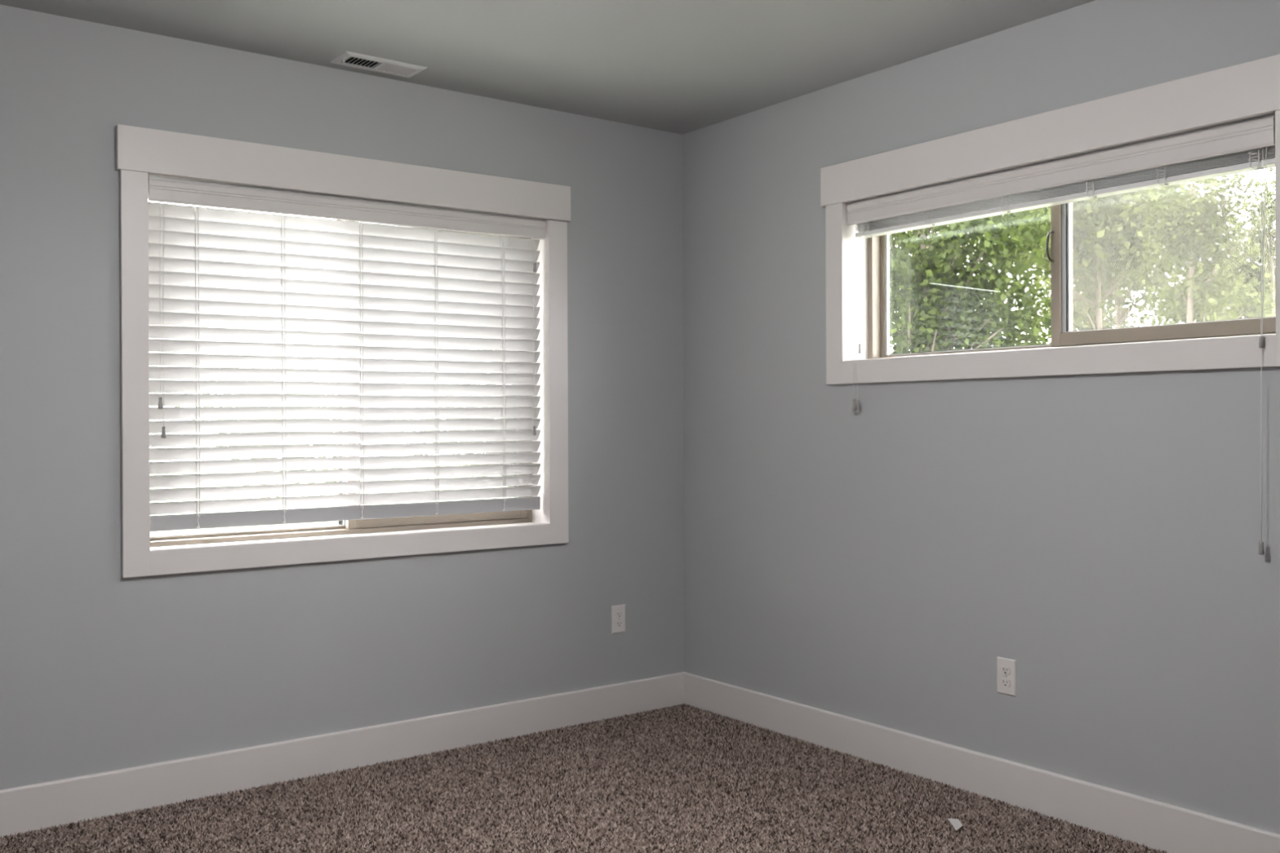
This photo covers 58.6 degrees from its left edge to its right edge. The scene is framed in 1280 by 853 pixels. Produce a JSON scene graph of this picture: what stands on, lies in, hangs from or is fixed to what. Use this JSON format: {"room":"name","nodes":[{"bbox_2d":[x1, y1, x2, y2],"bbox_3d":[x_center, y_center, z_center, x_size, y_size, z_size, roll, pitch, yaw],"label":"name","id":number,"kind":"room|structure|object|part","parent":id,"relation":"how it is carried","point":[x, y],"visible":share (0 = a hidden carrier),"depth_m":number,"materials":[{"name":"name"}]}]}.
{"room":"empty bedroom","nodes":[
{"label":"empty bedroom","id":0,"kind":"room"},
{"bbox_2d":[0,4,684,790],"bbox_3d":[-1.434,-0.026,3.821,4.300,2.640,0.200,0,0,-37],"label":"wall","id":1,"kind":"structure","parent":0,"point":[101,670],"depth_m":3.84,"materials":[{"name":"grey paint"}]},
{"bbox_2d":[0,672,684,837],"bbox_3d":[-1.451,1.136,3.675,4.085,0.136,0.015,0,0,-37],"label":"baseboard","id":2,"kind":"structure","parent":1,"relation":"attached to","point":[23,809],"depth_m":3.91,"materials":[{"name":"white paint"}]},
{"bbox_2d":[115,124,570,577],"bbox_3d":[-1.011,-0.242,4.125,1.676,1.416,0.229,0,0,-37],"label":"window","id":3,"kind":"structure","parent":1,"relation":"in","point":[141,153],"depth_m":3.95,"materials":[{"name":"white paint"}]},
{"bbox_3d":[-1.581,-0.166,3.573,0.079,1.274,0.019,0,0,-37],"label":"casing","id":4,"kind":"part","parent":3,"relation":"part of","materials":[{"name":"white paint"}]},
{"bbox_3d":[-1.356,-0.206,3.982,0.737,1.163,0.030,0,0,-37],"label":"fixed lite frame","id":5,"kind":"part","parent":3,"relation":"part of","materials":[{"name":"beige plastic"}]},
{"bbox_3d":[-1.057,-0.211,4.178,1.496,1.201,0.075,0,0,-37],"label":"frame","id":6,"kind":"part","parent":3,"relation":"part of","materials":[{"name":"beige plastic"}]},
{"bbox_3d":[-0.952,-0.876,4.041,1.676,0.147,0.025,0,0,-37],"label":"head casing","id":7,"kind":"part","parent":3,"relation":"part of","materials":[{"name":"white paint"}]},
{"bbox_3d":[-1.013,0.399,4.125,1.496,0.018,0.180,0,0,-37],"label":"sill","id":8,"kind":"part","parent":3,"relation":"part of","materials":[{"name":"white paint"}]},
{"bbox_2d":[147,175,546,531],"bbox_3d":[-0.982,-0.242,4.081,1.474,1.150,0.077,0,0,-37],"label":"window blind","id":9,"kind":"object","parent":3,"relation":"attached to","point":[210,268],"visible":0.93,"depth_m":4.02,"materials":[{"name":"white plastic"}]},
{"bbox_3d":[-1.530,-0.414,3.640,0.004,0.642,0.017,0,0,-17],"label":"pull cord","id":10,"kind":"part","parent":9,"relation":"part of","materials":[{"name":"white fabric"}]},
{"bbox_3d":[-1.522,-0.367,3.645,0.005,0.736,0.016,0,0,-23],"label":"pull cord","id":11,"kind":"part","parent":9,"relation":"part of","materials":[{"name":"white fabric"}]},
{"bbox_3d":[-1.455,-0.218,3.736,0.011,1.055,0.046,0,0,-37],"label":"ladder cord","id":12,"kind":"part","parent":9,"relation":"part of","materials":[{"name":"white fabric"}]},
{"bbox_3d":[-1.227,-0.220,3.908,0.011,1.055,0.046,0,0,-37],"label":"ladder cord","id":13,"kind":"part","parent":9,"relation":"part of","materials":[{"name":"white fabric"}]},
{"bbox_3d":[-0.989,-0.777,4.086,1.466,0.081,0.059,0,0,-37],"label":"head rail","id":14,"kind":"part","parent":9,"relation":"part of","materials":[{"name":"white"}]},
{"bbox_3d":[-0.987,0.307,4.090,1.465,0.051,0.020,0,0,-37],"label":"rail","id":15,"kind":"part","parent":9,"relation":"part of","materials":[{"name":"grey plastic"}]},
{"bbox_3d":[-1.003,-0.221,4.076,0.011,1.055,0.046,0,0,-37],"label":"ladder cord","id":16,"kind":"part","parent":9,"relation":"part of","materials":[{"name":"white fabric"}]},
{"bbox_3d":[-0.767,-0.223,4.253,0.011,1.055,0.046,0,0,-37],"label":"ladder cord","id":17,"kind":"part","parent":9,"relation":"part of","materials":[{"name":"white fabric"}]},
{"bbox_3d":[-0.538,-0.224,4.425,0.011,1.055,0.046,0,0,-37],"label":"ladder cord","id":18,"kind":"part","parent":9,"relation":"part of","materials":[{"name":"white fabric"}]},
{"bbox_3d":[-0.420,-0.371,4.473,0.003,0.742,0.016,0,0,-37],"label":"pull cord","id":19,"kind":"part","parent":9,"relation":"part of","materials":[{"name":"white fabric"}]},
{"bbox_3d":[-0.953,0.426,4.045,1.486,0.081,0.019,0,0,-37],"label":"casing","id":20,"kind":"part","parent":3,"relation":"part of","materials":[{"name":"white paint"}]},
{"bbox_3d":[-0.806,-0.212,4.416,0.765,1.173,0.010,0,0,-37],"label":"screen frame","id":21,"kind":"part","parent":3,"relation":"part of","materials":[{"name":"beige plastic"}]},
{"bbox_3d":[-0.765,-0.212,4.378,0.759,1.165,0.028,0,0,-37],"label":"sash frame","id":22,"kind":"part","parent":3,"relation":"part of","materials":[{"name":"beige plastic"}]},
{"bbox_3d":[-0.326,-0.174,4.515,0.086,1.274,0.019,0,0,-37],"label":"casing","id":23,"kind":"part","parent":3,"relation":"part of","materials":[{"name":"white paint"}]},
{"bbox_2d":[611,604,625,634],"bbox_3d":[-0.087,0.794,4.702,0.069,0.114,0.009,0,0,-37],"label":"wall outlet","id":24,"kind":"object","parent":1,"relation":"attached to","point":[618,612],"visible":1,"depth_m":4.70,"materials":[{"name":"white plastic"}]},
{"bbox_2d":[615,621,622,626],"bbox_3d":[-0.085,0.814,4.700,0.034,0.024,0.003,0,0,-37],"label":"receptacle","id":25,"kind":"object","parent":24,"relation":"attached to","point":[618,624],"depth_m":4.70,"materials":[{"name":"white plastic"}]},
{"bbox_2d":[615,611,622,617],"bbox_3d":[-0.085,0.775,4.699,0.034,0.024,0.003,0,0,-37],"label":"receptacle","id":26,"kind":"object","parent":24,"relation":"attached to","point":[618,614],"depth_m":4.70,"materials":[{"name":"white plastic"}]},
{"bbox_2d":[0,0,1094,134],"bbox_3d":[-0.048,-1.294,1.797,4.100,0.100,4.700,0,0,-37],"label":"ceiling","id":27,"kind":"structure","parent":0,"point":[682,67],"depth_m":3.67,"materials":[{"name":"grey paint"}]},
{"bbox_2d":[329,50,427,77],"bbox_3d":[-0.900,-1.241,3.935,0.297,0.015,0.146,0,0,-37],"label":"ceiling vent","id":28,"kind":"object","parent":27,"relation":"in","point":[350,59],"visible":1,"depth_m":3.92,"materials":[{"name":"white metal"}]},
{"bbox_2d":[1,708,1148,852],"bbox_3d":[-0.038,1.250,1.806,4.100,0.090,4.700,0,0,-37],"label":"floor","id":29,"kind":"structure","parent":0,"point":[662,708],"depth_m":3.48,"materials":[{"name":"brown carpet"}]},
{"bbox_2d":[0,703,1166,852],"bbox_3d":[-0.041,1.200,1.798,4.084,0.012,4.678,0,0,-37],"label":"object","id":30,"kind":"structure","parent":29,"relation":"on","point":[588,747],"depth_m":3.57,"materials":[{"name":"brown carpet"}]},
{"bbox_2d":[947,818,962,831],"bbox_3d":[0.934,1.173,3.367,0.033,0.022,0.045,0,0,-18],"label":"paper scrap","id":31,"kind":"object","parent":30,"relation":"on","point":[957,824],"visible":1,"depth_m":3.37,"materials":[{"name":"white paper"}]},
{"bbox_2d":[682,0,1279,834],"bbox_3d":[1.676,-0.036,3.092,0.200,2.640,4.700,0,0,-37],"label":"wall","id":32,"kind":"structure","parent":0,"point":[1099,535],"depth_m":3.68,"materials":[{"name":"grey paint"}]},
{"bbox_2d":[682,671,1279,852],"bbox_3d":[1.595,1.126,3.031,0.015,0.136,4.700,0,0,-37],"label":"baseboard","id":33,"kind":"structure","parent":32,"relation":"attached to","point":[1153,824],"depth_m":3.64,"materials":[{"name":"white paint"}]},
{"bbox_2d":[997,657,1016,697],"bbox_3d":[1.159,0.792,3.614,0.009,0.114,0.069,0,0,-37],"label":"wall outlet","id":34,"kind":"object","parent":32,"relation":"attached to","point":[1006,668],"visible":1,"depth_m":3.61,"materials":[{"name":"white plastic"}]},
{"bbox_2d":[1000,678,1010,687],"bbox_3d":[1.157,0.812,3.612,0.003,0.024,0.034,0,0,-37],"label":"receptacle","id":35,"kind":"object","parent":34,"relation":"attached to","point":[1005,682],"depth_m":3.61,"materials":[{"name":"white plastic"}]},
{"bbox_2d":[1000,666,1010,675],"bbox_3d":[1.157,0.773,3.612,0.003,0.024,0.034,0,0,-37],"label":"receptacle","id":36,"kind":"object","parent":34,"relation":"attached to","point":[1005,670],"depth_m":3.61,"materials":[{"name":"white plastic"}]},
{"bbox_2d":[820,53,1279,384],"bbox_3d":[1.273,-0.556,3.607,0.229,0.800,1.707,0,0,-37],"label":"window","id":37,"kind":"structure","parent":32,"relation":"in","point":[1249,90],"depth_m":3.55,"materials":[{"name":"white paint"}]},
{"bbox_3d":[0.718,-0.485,4.183,0.019,0.659,0.083,0,0,-37],"label":"casing","id":38,"kind":"part","parent":37,"relation":"part of","materials":[{"name":"white paint"}]},
{"bbox_3d":[1.139,-0.525,3.941,0.030,0.544,0.774,0,0,-37],"label":"fixed lite frame","id":39,"kind":"part","parent":37,"relation":"part of","materials":[{"name":"beige plastic"}]},
{"bbox_3d":[1.298,-0.571,3.613,0.037,0.102,0.010,0,0,-37],"label":"pull handle","id":40,"kind":"part","parent":37,"relation":"part of","materials":[{"name":"brown metal"}]},
{"bbox_3d":[1.190,-0.885,3.545,0.025,0.142,1.707,0,0,-37],"label":"head casing","id":41,"kind":"part","parent":37,"relation":"part of","materials":[{"name":"white paint"}]},
{"bbox_3d":[1.195,-0.198,3.549,0.019,0.085,1.503,0,0,-37],"label":"casing","id":42,"kind":"part","parent":37,"relation":"part of","materials":[{"name":"white paint"}]},
{"bbox_2d":[847,113,1275,555],"bbox_3d":[1.219,-0.242,3.570,0.111,1.150,1.483,0,0,-37],"label":"window blind","id":43,"kind":"object","parent":37,"relation":"attached to","point":[1246,145],"visible":0.98,"depth_m":3.40,"materials":[{"name":"white plastic"}]},
{"bbox_3d":[0.780,-0.421,4.112,0.004,0.650,0.051,0,0,36],"label":"pull cord","id":44,"kind":"part","parent":43,"relation":"part of","materials":[{"name":"white fabric"}]},
{"bbox_3d":[0.789,-0.421,4.100,0.049,0.650,0.027,0,0,-37],"label":"pull cord","id":45,"kind":"part","parent":43,"relation":"part of","materials":[{"name":"white fabric"}]},
{"bbox_3d":[0.803,-0.525,4.168,0.001,0.443,0.003,0,0,-37],"label":"pull cord","id":46,"kind":"part","parent":43,"relation":"part of","materials":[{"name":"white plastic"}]},
{"bbox_3d":[0.823,-0.720,4.108,0.036,0.076,0.029,0,0,-3],"label":"ladder cord","id":47,"kind":"part","parent":43,"relation":"part of","materials":[{"name":"white fabric"}]},
{"bbox_3d":[0.991,-0.720,3.884,0.036,0.076,0.029,0,0,-3],"label":"ladder cord","id":48,"kind":"part","parent":43,"relation":"part of","materials":[{"name":"white fabric"}]},
{"bbox_3d":[1.171,-0.719,3.644,0.036,0.076,0.029,0,0,-3],"label":"ladder cord","id":49,"kind":"part","parent":43,"relation":"part of","materials":[{"name":"white fabric"}]},
{"bbox_3d":[1.236,-0.789,3.582,0.059,0.056,1.475,0,0,-37],"label":"head rail","id":50,"kind":"part","parent":43,"relation":"part of","materials":[{"name":"white"}]},
{"bbox_3d":[1.243,-0.697,3.584,0.050,0.016,1.465,0,0,-37],"label":"rail","id":51,"kind":"part","parent":43,"relation":"part of","materials":[{"name":"white"}]},
{"bbox_3d":[1.351,-0.719,3.404,0.036,0.076,0.029,0,0,-3],"label":"ladder cord","id":52,"kind":"part","parent":43,"relation":"part of","materials":[{"name":"white fabric"}]},
{"bbox_3d":[1.483,-0.719,3.228,0.036,0.076,0.029,0,0,-3],"label":"ladder cord","id":53,"kind":"part","parent":43,"relation":"part of","materials":[{"name":"white fabric"}]},
{"bbox_3d":[1.636,-0.719,3.025,0.036,0.076,0.029,0,0,-3],"label":"ladder cord","id":54,"kind":"part","parent":43,"relation":"part of","materials":[{"name":"white fabric"}]},
{"bbox_3d":[1.615,0.048,2.965,0.002,0.506,0.003,0,0,-37],"label":"pull cord","id":55,"kind":"part","parent":43,"relation":"part of","materials":[{"name":"white fabric"}]},
{"bbox_3d":[1.627,-0.489,2.984,0.003,0.512,0.053,0,0,34],"label":"pull cord","id":56,"kind":"part","parent":43,"relation":"part of","materials":[{"name":"white fabric"}]},
{"bbox_3d":[1.630,-0.489,2.979,0.004,0.512,0.051,0,0,43],"label":"pull cord","id":57,"kind":"part","parent":43,"relation":"part of","materials":[{"name":"white fabric"}]},
{"bbox_3d":[1.329,-0.527,3.650,0.075,0.583,1.513,0,0,-37],"label":"frame","id":58,"kind":"part","parent":37,"relation":"part of","materials":[{"name":"beige plastic"}]},
{"bbox_3d":[1.539,-0.527,3.343,0.028,0.547,0.739,0,0,-37],"label":"sash frame","id":59,"kind":"part","parent":37,"relation":"part of","materials":[{"name":"beige plastic"}]},
{"bbox_3d":[1.670,-0.484,2.914,0.019,0.659,0.083,0,0,-37],"label":"casing","id":60,"kind":"part","parent":37,"relation":"part of","materials":[{"name":"white paint"}]},
{"label":"outside","id":61,"kind":"structure","parent":0,"visible":0},
{"bbox_2d":[149,463,514,536],"bbox_3d":[-7.377,1.785,27.500,75.000,0.200,44.790,0,0,-37],"label":"lawn","id":62,"kind":"structure","parent":61,"point":[321,523],"depth_m":24.60,"materials":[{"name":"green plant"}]},
{"bbox_2d":[173,354,367,510],"bbox_3d":[-6.298,0.099,19.957,3.670,3.276,3.817,0,0,-37],"label":"leafy tree","id":63,"kind":"object","parent":62,"relation":"on","point":[237,354],"visible":0.04,"depth_m":19.33,"materials":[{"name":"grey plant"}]},
{"bbox_2d":[385,338,514,498],"bbox_3d":[-2.003,-0.117,18.001,4.151,3.686,3.601,0,0,-37],"label":"leafy tree","id":64,"kind":"object","parent":62,"relation":"on","point":[508,339],"visible":0.02,"depth_m":17.43,"materials":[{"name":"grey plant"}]},
{"bbox_2d":[895,231,992,351],"bbox_3d":[7.408,-1.726,28.452,3.500,6.753,2.797,0,0,-11],"label":"leafy tree","id":65,"kind":"object","parent":62,"relation":"on","point":[930,232],"visible":0.02,"depth_m":28.32,"materials":[{"name":"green plant"}]},
{"bbox_2d":[888,206,1083,354],"bbox_3d":[3.272,-0.866,12.567,2.822,5.182,3.730,0,0,-31],"label":"leafy tree","id":66,"kind":"object","parent":62,"relation":"on","point":[937,279],"visible":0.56,"depth_m":11.85,"materials":[{"name":"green plant"}]},
{"bbox_2d":[1020,264,1174,343],"bbox_3d":[9.816,-1.599,25.232,3.377,6.503,3.439,0,0,-20],"label":"leafy tree","id":67,"kind":"object","parent":62,"relation":"on","point":[1108,322],"visible":0.11,"depth_m":24.75,"materials":[{"name":"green plant"}]},
{"bbox_2d":[1003,176,1236,336],"bbox_3d":[5.551,-1.308,14.365,3.066,6.024,3.288,0,0,-37],"label":"leafy tree","id":68,"kind":"object","parent":62,"relation":"on","point":[1095,223],"visible":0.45,"depth_m":13.84,"materials":[{"name":"green plant"}]},
{"bbox_2d":[1027,175,1241,328],"bbox_3d":[7.469,-1.816,18.172,3.869,6.996,4.284,0,0,-37],"label":"leafy tree","id":69,"kind":"object","parent":62,"relation":"on","point":[1119,321],"visible":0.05,"depth_m":17.86,"materials":[{"name":"green plant"}]},
{"bbox_2d":[1136,266,1248,326],"bbox_3d":[7.377,-0.278,15.200,1.336,3.936,1.305,0,0,34],"label":"leafy tree","id":70,"kind":"object","parent":62,"relation":"on","point":[1164,313],"visible":0.29,"depth_m":15.13,"materials":[{"name":"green plant"}]},
{"bbox_2d":[1120,172,1275,324],"bbox_3d":[5.055,-0.668,10.140,0.913,4.774,1.485,0,0,-37],"label":"leafy tree","id":71,"kind":"object","parent":62,"relation":"on","point":[1200,227],"visible":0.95,"depth_m":10.07,"materials":[{"name":"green plant"}]},
{"bbox_2d":[1175,213,1275,322],"bbox_3d":[12.230,-1.264,22.306,3.563,5.830,3.584,0,0,-37],"label":"leafy tree","id":72,"kind":"object","parent":62,"relation":"on","point":[1246,264],"visible":0.17,"depth_m":22.06,"materials":[{"name":"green plant"}]},
{"bbox_2d":[1227,167,1275,316],"bbox_3d":[8.046,-0.941,14.271,1.461,5.267,1.277,0,0,28],"label":"leafy tree","id":73,"kind":"object","parent":62,"relation":"on","point":[1271,200],"visible":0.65,"depth_m":14.38,"materials":[{"name":"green plant"}]}
]}

